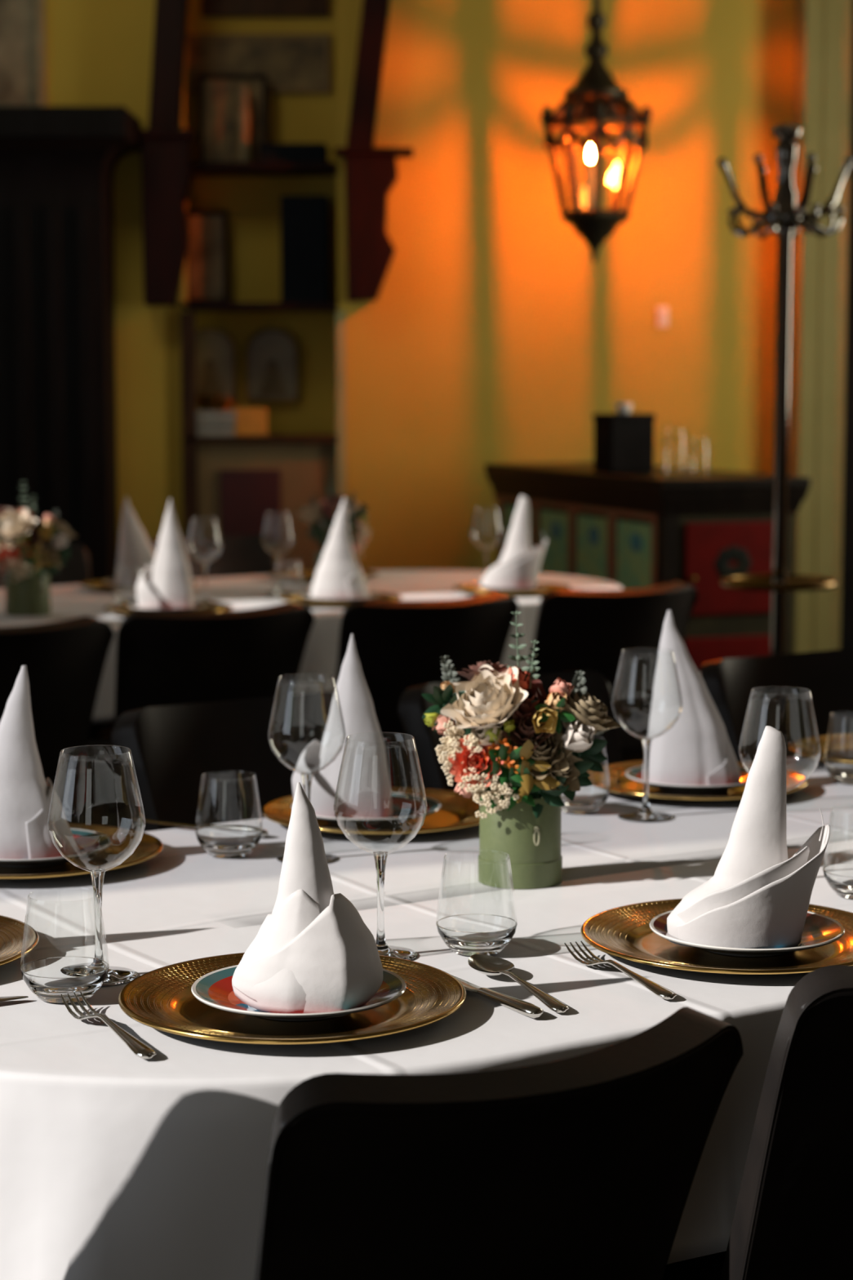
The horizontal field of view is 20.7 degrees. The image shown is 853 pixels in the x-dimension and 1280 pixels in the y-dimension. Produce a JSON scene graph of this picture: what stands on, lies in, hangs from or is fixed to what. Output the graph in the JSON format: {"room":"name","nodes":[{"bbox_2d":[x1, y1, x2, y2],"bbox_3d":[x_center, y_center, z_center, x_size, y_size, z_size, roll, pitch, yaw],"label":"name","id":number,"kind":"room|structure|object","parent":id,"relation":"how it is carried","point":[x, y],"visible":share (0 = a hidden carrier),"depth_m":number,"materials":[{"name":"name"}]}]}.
{"room":"restaurant dining room","nodes":[
{"label":"restaurant dining room","id":0,"kind":"room"},
{"bbox_2d":[65,729,419,830],"bbox_3d":[0.200,1.020,3.509,6.000,0.100,13.150,0,6,0],"label":"floor","id":1,"kind":"structure","parent":0,"point":[98,815],"depth_m":7.31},
{"bbox_2d":[0,542,100,737],"bbox_3d":[-1.185,0.130,7.300,0.513,0.836,0.587,-4,8,-33],"label":"dining chair","id":2,"kind":"object","parent":1,"relation":"on","point":[77,571],"visible":0.15,"depth_m":7.51,"materials":[{"name":"brown leather"}]},
{"bbox_2d":[0,616,114,824],"bbox_3d":[-1.026,0.356,5.261,0.513,0.836,0.587,-4,8,-34],"label":"dining chair","id":3,"kind":"object","parent":1,"relation":"on","point":[64,660],"visible":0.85,"depth_m":5.14,"materials":[{"name":"brown leather"}]},
{"bbox_2d":[0,106,141,732],"bbox_3d":[-1.813,-0.819,8.969,1.413,2.355,0.480,0,6,0],"label":"fireplace surround","id":4,"kind":"object","parent":1,"relation":"on","point":[58,435],"visible":0.62,"depth_m":8.87,"materials":[{"name":"black wood"}]},
{"bbox_2d":[0,106,141,150],"bbox_3d":[-1.813,-1.933,8.846,1.413,0.115,0.480,0,6,0],"label":"mantel shelf","id":5,"kind":"object","parent":4,"relation":"attached to","point":[21,127],"depth_m":8.61,"materials":[{"name":"black wood"}]},
{"bbox_2d":[180,311,197,538],"bbox_3d":[-0.932,-0.479,9.238,0.055,1.619,0.029,0,6,0],"label":"post","id":6,"kind":"object","parent":1,"relation":"on","point":[188,323],"visible":0.64,"depth_m":9.18,"materials":[{"name":"brown wood"}]},
{"bbox_2d":[82,602,315,828],"bbox_3d":[-0.594,0.319,5.599,0.513,0.836,0.587,-4,7,-32],"label":"dining chair","id":7,"kind":"object","parent":1,"relation":"on","point":[163,658],"visible":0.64,"depth_m":5.35,"materials":[{"name":"brown leather"}]},
{"bbox_2d":[148,534,275,578],"bbox_3d":[-0.612,0.092,7.646,0.513,0.836,0.587,-4,8,-33],"label":"dining chair","id":8,"kind":"object","parent":1,"relation":"on","point":[243,555],"visible":0.2,"depth_m":7.83,"materials":[{"name":"brown leather"}]},
{"bbox_2d":[111,692,333,831],"bbox_3d":[-0.189,0.531,3.676,0.457,0.836,0.587,-4,8,-33],"label":"dining chair","id":9,"kind":"object","parent":1,"relation":"on","point":[227,743],"visible":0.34,"depth_m":3.79,"materials":[{"name":"brown leather"}]},
{"bbox_2d":[196,442,337,571],"bbox_3d":[-0.651,-0.242,9.426,0.597,1.107,0.290,0,6,0],"label":"base cabinet","id":10,"kind":"object","parent":1,"relation":"on","point":[238,483],"visible":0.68,"depth_m":9.25,"materials":[{"name":"brown wood"}]},
{"bbox_2d":[390,779,398,786],"bbox_3d":[-0.597,0.256,6.560,2.530,0.748,1.160,-4,8,-33],"label":"dining table","id":11,"kind":"object","parent":1,"relation":"on","point":[393,783],"visible":0.03,"depth_m":7.22,"materials":[{"name":"white fabric"}]},
{"bbox_2d":[0,569,622,722],"bbox_3d":[-0.597,-0.007,6.531,2.660,0.225,1.234,-4,8,-33],"label":"tablecloth","id":12,"kind":"object","parent":11,"relation":"on","point":[69,602],"visible":0.23,"depth_m":6.38,"materials":[{"name":"white fabric"}]},
{"bbox_2d":[0,481,77,616],"bbox_3d":[-1.023,-0.236,6.016,0.265,0.342,0.166,-2,7,-17],"label":"flower arrangement","id":13,"kind":"object","parent":12,"relation":"on","point":[33,559],"visible":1,"depth_m":5.99,"materials":[{"name":"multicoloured plant"}]},
{"bbox_2d":[80,578,195,591],"bbox_3d":[-0.834,-0.157,6.780,0.332,0.018,0.332,0,6,0],"label":"charger plate","id":14,"kind":"object","parent":12,"relation":"on","point":[99,584],"visible":0.38,"depth_m":6.72,"materials":[{"name":"gold metal"}]},
{"bbox_2d":[102,578,137,587],"bbox_3d":[-0.834,-0.162,6.779,0.206,0.021,0.206,-3,7,-23],"label":"plate","id":15,"kind":"object","parent":14,"relation":"on","point":[111,581],"visible":0.3,"depth_m":6.71,"materials":[{"name":"white ceramic"}]},
{"bbox_2d":[115,497,155,583],"bbox_3d":[-0.829,-0.286,6.764,0.148,0.256,0.112,-2,7,-17],"label":"folded napkin","id":16,"kind":"object","parent":15,"relation":"on","point":[135,552],"visible":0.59,"depth_m":6.73,"materials":[{"name":"white fabric"}]},
{"bbox_2d":[103,600,232,614],"bbox_3d":[-0.668,-0.077,6.058,0.332,0.018,0.332,0,6,0],"label":"charger plate","id":17,"kind":"object","parent":12,"relation":"on","point":[123,608],"visible":0.4,"depth_m":6.10,"materials":[{"name":"gold metal"}]},
{"bbox_2d":[128,601,208,612],"bbox_3d":[-0.668,-0.082,6.058,0.206,0.021,0.206,0,6,0],"label":"plate","id":18,"kind":"object","parent":17,"relation":"on","point":[198,605],"visible":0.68,"depth_m":5.99,"materials":[{"name":"red paint"}]},
{"bbox_2d":[135,497,195,608],"bbox_3d":[-0.675,-0.218,6.043,0.151,0.280,0.122,0,6,0],"label":"folded napkin","id":19,"kind":"object","parent":18,"relation":"on","point":[166,584],"visible":1,"depth_m":6.01,"materials":[{"name":"white fabric"}]},
{"bbox_2d":[186,516,222,602],"bbox_3d":[-0.600,-0.215,6.335,0.098,0.232,0.098,0,6,0],"label":"wine glass","id":20,"kind":"object","parent":12,"relation":"on","point":[205,598],"visible":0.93,"depth_m":6.34,"materials":[{"name":"clear glass"}]},
{"bbox_2d":[186,516,222,563],"bbox_3d":[-0.600,-0.269,6.329,0.098,0.125,0.098,0,6,0],"label":"bowl","id":21,"kind":"object","parent":20,"relation":"on","point":[197,517],"depth_m":6.33,"materials":[{"name":"clear glass"}]},
{"bbox_2d":[261,511,295,594],"bbox_3d":[-0.420,-0.248,6.633,0.098,0.232,0.098,0,6,0],"label":"wine glass","id":22,"kind":"object","parent":12,"relation":"on","point":[277,556],"visible":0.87,"depth_m":6.63,"materials":[{"name":"clear glass"}]},
{"bbox_2d":[261,511,295,553],"bbox_3d":[-0.420,-0.301,6.627,0.098,0.125,0.098,0,6,0],"label":"bowl","id":23,"kind":"object","parent":22,"relation":"on","point":[290,511],"depth_m":6.62,"materials":[{"name":"clear glass"}]},
{"bbox_2d":[268,568,377,582],"bbox_3d":[-0.314,-0.194,7.115,0.332,0.018,0.332,0,6,0],"label":"charger plate","id":24,"kind":"object","parent":12,"relation":"on","point":[308,575],"visible":0.52,"depth_m":7.17,"materials":[{"name":"gold metal"}]},
{"bbox_2d":[296,471,371,573],"bbox_3d":[-0.260,-0.316,6.737,0.152,0.342,0.242,-5,8,-35],"label":"flower arrangement","id":25,"kind":"object","parent":12,"relation":"on","point":[322,514],"visible":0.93,"depth_m":6.71,"materials":[{"name":"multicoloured plant"}]},
{"bbox_2d":[279,591,402,607],"bbox_3d":[-0.232,-0.108,6.337,0.332,0.018,0.332,4,7,32],"label":"charger plate","id":26,"kind":"object","parent":12,"relation":"on","point":[294,597],"visible":0.51,"depth_m":6.34,"materials":[{"name":"gold metal"}]},
{"bbox_2d":[302,592,378,602],"bbox_3d":[-0.232,-0.112,6.336,0.206,0.021,0.206,-3,7,-24],"label":"plate","id":27,"kind":"object","parent":26,"relation":"on","point":[372,595],"visible":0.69,"depth_m":6.26,"materials":[{"name":"red paint"}]},
{"bbox_2d":[310,497,370,600],"bbox_3d":[-0.232,-0.247,6.321,0.164,0.276,0.130,0,6,0],"label":"folded napkin","id":28,"kind":"object","parent":27,"relation":"on","point":[339,575],"visible":0.98,"depth_m":6.29,"materials":[{"name":"white fabric"}]},
{"bbox_2d":[470,507,503,573],"bbox_3d":[0.177,-0.274,6.862,0.098,0.232,0.098,0,6,0],"label":"wine glass","id":29,"kind":"object","parent":12,"relation":"on","point":[486,550],"visible":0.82,"depth_m":6.86,"materials":[{"name":"clear glass"}]},
{"bbox_2d":[470,507,503,547],"bbox_3d":[0.177,-0.327,6.856,0.098,0.125,0.098,0,6,0],"label":"bowl","id":30,"kind":"object","parent":29,"relation":"on","point":[499,508],"depth_m":6.85,"materials":[{"name":"clear glass"}]},
{"bbox_2d":[453,582,570,595],"bbox_3d":[0.243,-0.143,6.655,0.332,0.018,0.332,-3,7,-24],"label":"charger plate","id":31,"kind":"object","parent":12,"relation":"on","point":[470,587],"visible":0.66,"depth_m":6.65,"materials":[{"name":"gold metal"}]},
{"bbox_2d":[475,582,548,591],"bbox_3d":[0.243,-0.148,6.654,0.206,0.021,0.206,5,8,41],"label":"plate","id":32,"kind":"object","parent":31,"relation":"on","point":[539,585],"visible":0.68,"depth_m":6.58,"materials":[{"name":"white ceramic"}]},
{"bbox_2d":[480,495,546,590],"bbox_3d":[0.249,-0.276,6.633,0.187,0.266,0.122,0,6,0],"label":"folded napkin","id":33,"kind":"object","parent":32,"relation":"on","point":[518,566],"visible":1,"depth_m":6.61,"materials":[{"name":"white fabric"}]},
{"bbox_2d":[334,591,519,787],"bbox_3d":[-0.103,0.289,5.869,0.513,0.836,0.587,-4,7,-32],"label":"dining chair","id":34,"kind":"object","parent":1,"relation":"on","point":[400,645],"visible":0.47,"depth_m":5.62,"materials":[{"name":"brown leather"}]},
{"bbox_2d":[253,1006,743,1279],"bbox_3d":[-0.044,0.710,2.061,0.457,0.836,0.587,-4,8,-33],"label":"dining chair","id":35,"kind":"object","parent":1,"relation":"on","point":[584,1166],"visible":1,"depth_m":1.79,"materials":[{"name":"brown leather"}]},
{"bbox_2d":[397,670,622,794],"bbox_3d":[0.260,0.499,3.966,0.457,0.836,0.587,-4,8,-33],"label":"dining chair","id":36,"kind":"object","parent":1,"relation":"on","point":[412,705],"visible":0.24,"depth_m":3.98,"materials":[{"name":"brown leather"}]},
{"bbox_2d":[528,581,698,755],"bbox_3d":[0.373,0.256,6.165,0.513,0.836,0.587,-4,8,-33],"label":"dining chair","id":37,"kind":"object","parent":1,"relation":"on","point":[575,629],"visible":0.53,"depth_m":5.92,"materials":[{"name":"brown leather"}]},
{"bbox_2d":[484,462,810,762],"bbox_3d":[0.732,-0.078,8.252,0.535,1.040,1.530,-2,7,-20],"label":"base cabinet","id":38,"kind":"object","parent":1,"relation":"on","point":[629,531],"visible":0.38,"depth_m":7.58,"materials":[{"name":"brown wood"}]},
{"bbox_2d":[592,413,655,472],"bbox_3d":[0.676,-0.675,8.010,0.166,0.198,0.156,-2,7,-20],"label":"box","id":39,"kind":"object","parent":38,"relation":"on","point":[624,442],"visible":1,"depth_m":7.95,"materials":[{"name":"black paint"}]},
{"bbox_2d":[662,964,852,1279],"bbox_3d":[0.383,0.674,2.384,0.457,0.836,0.587,-4,8,-34],"label":"dining chair","id":40,"kind":"object","parent":1,"relation":"on","point":[793,1220],"visible":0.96,"depth_m":2.11,"materials":[{"name":"brown leather"}]},
{"bbox_2d":[698,648,852,762],"bbox_3d":[0.809,0.460,4.321,0.457,0.836,0.587,-4,8,-33],"label":"dining chair","id":41,"kind":"object","parent":1,"relation":"on","point":[828,674],"visible":0.41,"depth_m":4.46,"materials":[{"name":"brown leather"}]},
{"bbox_2d":[717,124,852,655],"bbox_3d":[0.968,-0.374,6.398,0.390,2.036,0.390,0,6,0],"label":"coat stand","id":42,"kind":"object","parent":1,"relation":"on","point":[783,217],"visible":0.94,"depth_m":6.32,"materials":[{"name":"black metal"}]},
{"bbox_3d":[0.691,0.628,3.202,3.240,0.748,1.090,-4,8,-33],"label":"dining table","id":43,"kind":"object","parent":1,"relation":"on","visible":0},
{"bbox_2d":[0,755,852,1279],"bbox_3d":[0.697,0.365,3.174,3.360,0.225,1.182,-4,8,-33],"label":"tablecloth","id":44,"kind":"object","parent":43,"relation":"on","point":[116,1163],"visible":0.48,"depth_m":2.23,"materials":[{"name":"white fabric"}]},
{"bbox_2d":[0,915,38,965],"bbox_3d":[-0.572,0.324,2.436,0.332,0.018,0.332,-4,7,-30],"label":"charger plate","id":45,"kind":"object","parent":44,"relation":"on","point":[11,930],"visible":0.99,"depth_m":2.46,"materials":[{"name":"gold metal"}]},
{"bbox_2d":[20,893,109,1003],"bbox_3d":[-0.353,0.298,2.282,0.086,0.103,0.086,6,9,44],"label":"water tumbler","id":46,"kind":"object","parent":44,"relation":"on","point":[50,978],"visible":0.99,"depth_m":2.27,"materials":[{"name":"clear glass"}]},
{"bbox_2d":[0,822,163,879],"bbox_3d":[-0.497,0.269,2.932,0.332,0.018,0.332,1,6,10],"label":"charger plate","id":47,"kind":"object","parent":44,"relation":"on","point":[124,840],"visible":0.59,"depth_m":2.92,"materials":[{"name":"gold metal"}]},
{"bbox_2d":[0,828,112,867],"bbox_3d":[-0.497,0.264,2.932,0.206,0.021,0.206,2,7,21],"label":"plate","id":48,"kind":"object","parent":47,"relation":"on","point":[88,842],"visible":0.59,"depth_m":2.91,"materials":[{"name":"white ceramic"}]},
{"bbox_2d":[0,665,79,859],"bbox_3d":[-0.509,0.150,2.909,0.149,0.238,0.118,0,6,0],"label":"folded napkin","id":49,"kind":"object","parent":48,"relation":"on","point":[25,795],"visible":0.97,"depth_m":2.88,"materials":[{"name":"white fabric"}]},
{"bbox_2d":[47,745,145,986],"bbox_3d":[-0.331,0.226,2.353,0.098,0.232,0.098,3,7,27],"label":"wine glass","id":50,"kind":"object","parent":44,"relation":"on","point":[116,975],"visible":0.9,"depth_m":2.35,"materials":[{"name":"clear glass"}]},
{"bbox_2d":[47,745,145,872],"bbox_3d":[-0.331,0.172,2.347,0.098,0.125,0.098,3,7,27],"label":"bowl","id":51,"kind":"object","parent":50,"relation":"on","point":[95,870],"depth_m":2.35,"materials":[{"name":"clear glass"}]},
{"bbox_2d":[60,991,156,1058],"bbox_3d":[-0.293,0.355,2.156,0.026,0.015,0.196,-4,7,-29],"label":"fork","id":52,"kind":"object","parent":44,"relation":"on","point":[139,1048],"visible":1,"depth_m":2.14,"materials":[{"name":"silver metal"}]},
{"bbox_2d":[195,773,262,857],"bbox_3d":[-0.251,0.222,2.971,0.086,0.103,0.086,0,6,-2],"label":"water tumbler","id":53,"kind":"object","parent":44,"relation":"on","point":[218,841],"visible":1,"depth_m":2.95,"materials":[{"name":"clear glass"}]},
{"bbox_2d":[117,952,466,1044],"bbox_3d":[-0.128,0.345,2.242,0.332,0.018,0.332,0,6,0],"label":"charger plate","id":54,"kind":"object","parent":44,"relation":"on","point":[162,998],"visible":0.69,"depth_m":2.21,"materials":[{"name":"gold metal"}]},
{"bbox_2d":[191,964,406,1021],"bbox_3d":[-0.122,0.341,2.241,0.206,0.021,0.206,-3,7,-23],"label":"plate","id":55,"kind":"object","parent":54,"relation":"on","point":[214,988],"visible":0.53,"depth_m":2.22,"materials":[{"name":"white ceramic"}]},
{"bbox_2d":[231,782,382,1017],"bbox_3d":[-0.113,0.240,2.217,0.143,0.212,0.126,0,6,0],"label":"folded napkin","id":56,"kind":"object","parent":55,"relation":"on","point":[314,953],"visible":0.98,"depth_m":2.19,"materials":[{"name":"white fabric"}]},
{"bbox_2d":[267,673,346,862],"bbox_3d":[-0.150,0.161,2.937,0.098,0.232,0.098,-5,8,-36],"label":"wine glass","id":57,"kind":"object","parent":44,"relation":"on","point":[307,777],"visible":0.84,"depth_m":2.93,"materials":[{"name":"clear glass"}]},
{"bbox_2d":[267,673,346,774],"bbox_3d":[-0.150,0.108,2.931,0.098,0.125,0.098,-5,8,-36],"label":"bowl","id":58,"kind":"object","parent":57,"relation":"on","point":[302,773],"depth_m":2.93,"materials":[{"name":"clear glass"}]},
{"bbox_2d":[261,786,479,835],"bbox_3d":[-0.060,0.239,3.206,0.332,0.018,0.332,2,7,19],"label":"charger plate","id":59,"kind":"object","parent":44,"relation":"on","point":[456,811],"visible":0.53,"depth_m":3.19,"materials":[{"name":"gold metal"}]},
{"bbox_2d":[291,792,441,826],"bbox_3d":[-0.082,0.235,3.195,0.206,0.021,0.206,2,7,14],"label":"plate","id":60,"kind":"object","parent":59,"relation":"on","point":[406,806],"visible":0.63,"depth_m":3.19,"materials":[{"name":"red paint"}]},
{"bbox_2d":[291,633,392,818],"bbox_3d":[-0.115,0.115,3.183,0.138,0.248,0.111,0,6,0],"label":"folded napkin","id":61,"kind":"object","parent":60,"relation":"on","point":[363,789],"visible":0.86,"depth_m":3.16,"materials":[{"name":"white fabric"}]},
{"bbox_2d":[333,732,426,959],"bbox_3d":[-0.048,0.216,2.441,0.098,0.232,0.098,0,6,0],"label":"wine glass","id":62,"kind":"object","parent":44,"relation":"on","point":[380,857],"visible":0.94,"depth_m":2.44,"materials":[{"name":"clear glass"}]},
{"bbox_2d":[333,732,426,854],"bbox_3d":[-0.048,0.163,2.435,0.098,0.125,0.098,0,6,0],"label":"bowl","id":63,"kind":"object","parent":62,"relation":"on","point":[374,852],"depth_m":2.43,"materials":[{"name":"clear glass"}]},
{"bbox_2d":[435,853,517,955],"bbox_3d":[0.053,0.278,2.466,0.086,0.103,0.086,0,6,0],"label":"water tumbler","id":64,"kind":"object","parent":44,"relation":"on","point":[468,935],"visible":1,"depth_m":2.45,"materials":[{"name":"clear glass"}]},
{"bbox_2d":[449,973,543,1017],"bbox_3d":[0.048,0.342,2.300,0.020,0.011,0.226,-4,7,-30],"label":"knife","id":65,"kind":"object","parent":44,"relation":"on","point":[526,1008],"visible":0.67,"depth_m":2.24,"materials":[{"name":"silver metal"}]},
{"bbox_2d":[467,954,568,1013],"bbox_3d":[0.090,0.338,2.312,0.044,0.013,0.198,-3,7,-24],"label":"spoon","id":66,"kind":"object","parent":44,"relation":"on","point":[487,965],"visible":1,"depth_m":2.34,"materials":[{"name":"silver metal"}]},
{"bbox_2d":[421,610,621,888],"bbox_3d":[0.113,0.129,2.792,0.230,0.326,0.145,1,6,12],"label":"flower arrangement","id":67,"kind":"object","parent":44,"relation":"on","point":[506,721],"visible":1,"depth_m":2.77,"materials":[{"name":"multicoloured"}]},
{"bbox_2d":[561,738,610,813],"bbox_3d":[0.214,0.189,3.272,0.086,0.103,0.086,6,9,42],"label":"water tumbler","id":68,"kind":"object","parent":44,"relation":"on","point":[589,799],"visible":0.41,"depth_m":3.25,"materials":[{"name":"clear glass"}]},
{"bbox_2d":[564,941,676,999],"bbox_3d":[0.196,0.332,2.357,0.026,0.015,0.196,-3,7,-25],"label":"fork","id":69,"kind":"object","parent":44,"relation":"on","point":[659,990],"visible":1,"depth_m":2.34,"materials":[{"name":"silver metal"}]},
{"bbox_2d":[611,647,682,822],"bbox_3d":[0.303,0.130,3.220,0.098,0.232,0.098,-1,6,-9],"label":"wine glass","id":70,"kind":"object","parent":44,"relation":"on","point":[646,814],"visible":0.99,"depth_m":3.22,"materials":[{"name":"clear glass"}]},
{"bbox_2d":[611,647,682,739],"bbox_3d":[0.303,0.076,3.214,0.098,0.125,0.098,-1,6,-9],"label":"bowl","id":71,"kind":"object","parent":70,"relation":"on","point":[639,647],"depth_m":3.21,"materials":[{"name":"clear glass"}]},
{"bbox_2d":[586,760,808,801],"bbox_3d":[0.396,0.211,3.454,0.332,0.018,0.332,-2,7,-20],"label":"charger plate","id":72,"kind":"object","parent":44,"relation":"on","point":[619,783],"visible":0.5,"depth_m":3.43,"materials":[{"name":"gold metal"}]},
{"bbox_2d":[625,765,750,793],"bbox_3d":[0.396,0.207,3.449,0.206,0.021,0.206,-3,7,-26],"label":"plate","id":73,"kind":"object","parent":72,"relation":"on","point":[635,773],"visible":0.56,"depth_m":3.39,"materials":[{"name":"white ceramic"}]},
{"bbox_2d":[642,609,741,788],"bbox_3d":[0.390,0.084,3.426,0.148,0.256,0.112,0,6,0],"label":"folded napkin","id":74,"kind":"object","parent":73,"relation":"on","point":[697,750],"visible":0.95,"depth_m":3.40,"materials":[{"name":"white fabric"}]},
{"bbox_2d":[580,898,852,974],"bbox_3d":[0.330,0.318,2.486,0.332,0.018,0.332,-5,8,-40],"label":"charger plate","id":75,"kind":"object","parent":44,"relation":"on","point":[624,932],"visible":0.62,"depth_m":2.45,"materials":[{"name":"gold metal"}]},
{"bbox_2d":[649,910,844,956],"bbox_3d":[0.340,0.314,2.486,0.206,0.021,0.206,0,6,0],"label":"plate","id":76,"kind":"object","parent":75,"relation":"on","point":[819,930],"visible":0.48,"depth_m":2.45,"materials":[{"name":"ceramic"}]},
{"bbox_2d":[666,725,830,948],"bbox_3d":[0.340,0.205,2.457,0.170,0.229,0.111,0,6,0],"label":"folded napkin","id":77,"kind":"object","parent":76,"relation":"on","point":[757,896],"visible":1,"depth_m":2.44,"materials":[{"name":"white fabric"}]},
{"bbox_2d":[789,733,852,761],"bbox_3d":[0.745,0.181,3.723,0.332,0.018,0.332,4,7,29],"label":"charger plate","id":78,"kind":"object","parent":44,"relation":"on","point":[840,745],"visible":0.85,"depth_m":3.79,"materials":[{"name":"gold metal"}]},
{"bbox_2d":[822,808,852,898],"bbox_3d":[0.507,0.248,2.734,0.086,0.103,0.086,0,6,-3],"label":"water tumbler","id":79,"kind":"object","parent":44,"relation":"on","point":[839,877],"visible":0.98,"depth_m":2.72,"materials":[{"name":"clear glass"}]},
{"bbox_2d":[824,713,852,784],"bbox_3d":[0.640,0.162,3.509,0.086,0.103,0.086,5,8,41],"label":"water tumbler","id":80,"kind":"object","parent":44,"relation":"on","point":[841,769],"visible":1,"depth_m":3.49,"materials":[{"name":"clear glass"}]},
{"bbox_2d":[44,0,795,570],"bbox_3d":[0.200,-1.448,9.448,5.600,3.500,0.600,0,6,0],"label":"wall","id":81,"kind":"structure","parent":0,"point":[493,332],"depth_m":9.16,"materials":[{"name":"paint"}]},
{"bbox_2d":[0,0,46,106],"bbox_3d":[-1.739,-2.386,9.018,0.532,0.742,0.045,0,6,0],"label":"framed picture","id":82,"kind":"object","parent":81,"relation":"attached to","point":[23,74],"visible":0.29,"depth_m":9.02},
{"bbox_2d":[138,0,195,306],"bbox_3d":[-0.983,-2.216,8.965,0.224,1.848,0.188,0,6,0],"label":"bracket","id":83,"kind":"object","parent":81,"relation":"attached to","point":[165,148],"visible":1,"depth_m":8.95,"materials":[{"name":"paint"}]},
{"bbox_2d":[195,327,236,400],"bbox_3d":[-0.875,-1.112,9.444,0.216,0.295,0.021,0,6,0],"label":"picture frame","id":84,"kind":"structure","parent":81,"relation":"attached to","point":[215,350],"depth_m":9.44,"materials":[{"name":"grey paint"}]},
{"bbox_2d":[186,33,330,93],"bbox_3d":[-0.669,-2.299,9.332,0.570,0.229,0.024,0,6,0],"label":"framed picture","id":85,"kind":"object","parent":81,"relation":"attached to","point":[292,63],"visible":0.97,"depth_m":9.32},
{"bbox_2d":[182,302,337,311],"bbox_3d":[-0.651,-1.323,9.295,0.603,0.026,0.328,0,6,0],"label":"wall shelf","id":86,"kind":"object","parent":81,"relation":"attached to","point":[190,306],"visible":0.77,"depth_m":9.13,"materials":[{"name":"paint"}]},
{"bbox_2d":[186,209,228,302],"bbox_3d":[-0.881,-1.528,9.347,0.177,0.370,0.024,0,6,0],"label":"framed picture","id":87,"kind":"object","parent":86,"relation":"on","point":[207,255],"visible":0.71,"depth_m":9.34,"materials":[{"name":"paint"}]},
{"bbox_2d":[280,195,329,302],"bbox_3d":[-0.479,-1.542,9.262,0.184,0.415,0.190,0,6,0],"label":"box","id":88,"kind":"object","parent":86,"relation":"on","point":[304,219],"visible":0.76,"depth_m":9.17,"materials":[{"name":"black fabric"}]},
{"bbox_2d":[184,434,337,442],"bbox_3d":[-0.651,-0.805,9.352,0.603,0.026,0.328,0,6,0],"label":"wall shelf","id":89,"kind":"object","parent":81,"relation":"attached to","point":[268,437],"visible":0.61,"depth_m":9.19,"materials":[{"name":"brown wood"}]},
{"bbox_2d":[232,407,266,435],"bbox_3d":[-0.700,-0.868,9.291,0.130,0.110,0.080,0,6,0],"label":"box","id":90,"kind":"object","parent":89,"relation":"on","point":[250,421],"visible":0.98,"depth_m":9.25,"materials":[{"name":"orange cardboard"}]},
{"bbox_2d":[191,162,337,176],"bbox_3d":[-0.651,-1.857,9.236,0.603,0.026,0.328,0,6,0],"label":"wall shelf","id":91,"kind":"object","parent":81,"relation":"attached to","point":[198,169],"visible":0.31,"depth_m":9.09,"materials":[{"name":"paint"}]},
{"bbox_2d":[197,74,268,162],"bbox_3d":[-0.765,-2.056,9.268,0.276,0.360,0.024,0,6,0],"label":"framed picture","id":92,"kind":"object","parent":91,"relation":"on","point":[217,94],"visible":0.7,"depth_m":9.26,"materials":[{"name":"paint"}]},
{"bbox_2d":[235,82,253,162],"bbox_3d":[-0.715,-2.022,9.163,0.068,0.315,0.068,0,6,0],"label":"figurine","id":93,"kind":"object","parent":91,"relation":"on","point":[243,117],"visible":0.84,"depth_m":9.15,"materials":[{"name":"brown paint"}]},
{"bbox_2d":[259,142,328,162],"bbox_3d":[-0.521,-1.905,9.196,0.259,0.075,0.200,0,6,0],"label":"storage box","id":94,"kind":"object","parent":91,"relation":"on","point":[268,152],"visible":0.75,"depth_m":9.10,"materials":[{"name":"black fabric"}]},
{"bbox_2d":[200,0,328,17],"bbox_3d":[-0.641,-2.641,9.295,0.507,0.323,0.038,0,6,0],"label":"shelf","id":95,"kind":"object","parent":81,"relation":"attached to","point":[209,8],"visible":1,"depth_m":9.29,"materials":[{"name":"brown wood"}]},
{"bbox_2d":[244,327,298,400],"bbox_3d":[-0.623,-1.112,9.444,0.216,0.295,0.021,0,6,0],"label":"picture frame","id":96,"kind":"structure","parent":81,"relation":"attached to","point":[272,353],"depth_m":9.44,"materials":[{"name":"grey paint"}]},
{"bbox_2d":[336,311,346,497],"bbox_3d":[-0.335,-0.730,9.226,0.034,1.120,0.040,0,6,0],"label":"trim","id":97,"kind":"structure","parent":81,"relation":"attached to","point":[340,315],"depth_m":9.18,"materials":[{"name":"wood"}]},
{"bbox_2d":[334,0,413,302],"bbox_3d":[-0.201,-2.223,8.964,0.300,1.833,0.188,0,6,0],"label":"bracket","id":98,"kind":"object","parent":81,"relation":"attached to","point":[371,172],"visible":1,"depth_m":8.95,"materials":[{"name":"paint"}]},
{"bbox_2d":[788,0,852,653],"bbox_3d":[1.530,-1.407,9.070,0.210,3.500,0.159,0,6,0],"label":"curtain","id":99,"kind":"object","parent":81,"relation":"attached to","point":[823,28],"depth_m":9.07,"materials":[{"name":"green fabric"}]},
{"bbox_2d":[840,6,852,648],"bbox_3d":[2.094,-1.138,9.140,0.913,2.950,0.070,0,6,0],"label":"curtain","id":100,"kind":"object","parent":81,"relation":"in","point":[846,592],"depth_m":9.17,"materials":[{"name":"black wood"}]},
{"bbox_3d":[0.200,-2.558,3.112,6.000,0.100,13.150,0,6,0],"label":"ceiling","id":101,"kind":"structure","parent":0,"visible":0},
{"bbox_2d":[541,0,652,263],"bbox_3d":[0.608,-2.220,8.357,0.390,1.733,0.406,5,8,36],"label":"hanging lantern","id":102,"kind":"object","parent":101,"relation":"hanging from","point":[596,98],"visible":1,"depth_m":8.33,"materials":[{"name":"brown metal"}]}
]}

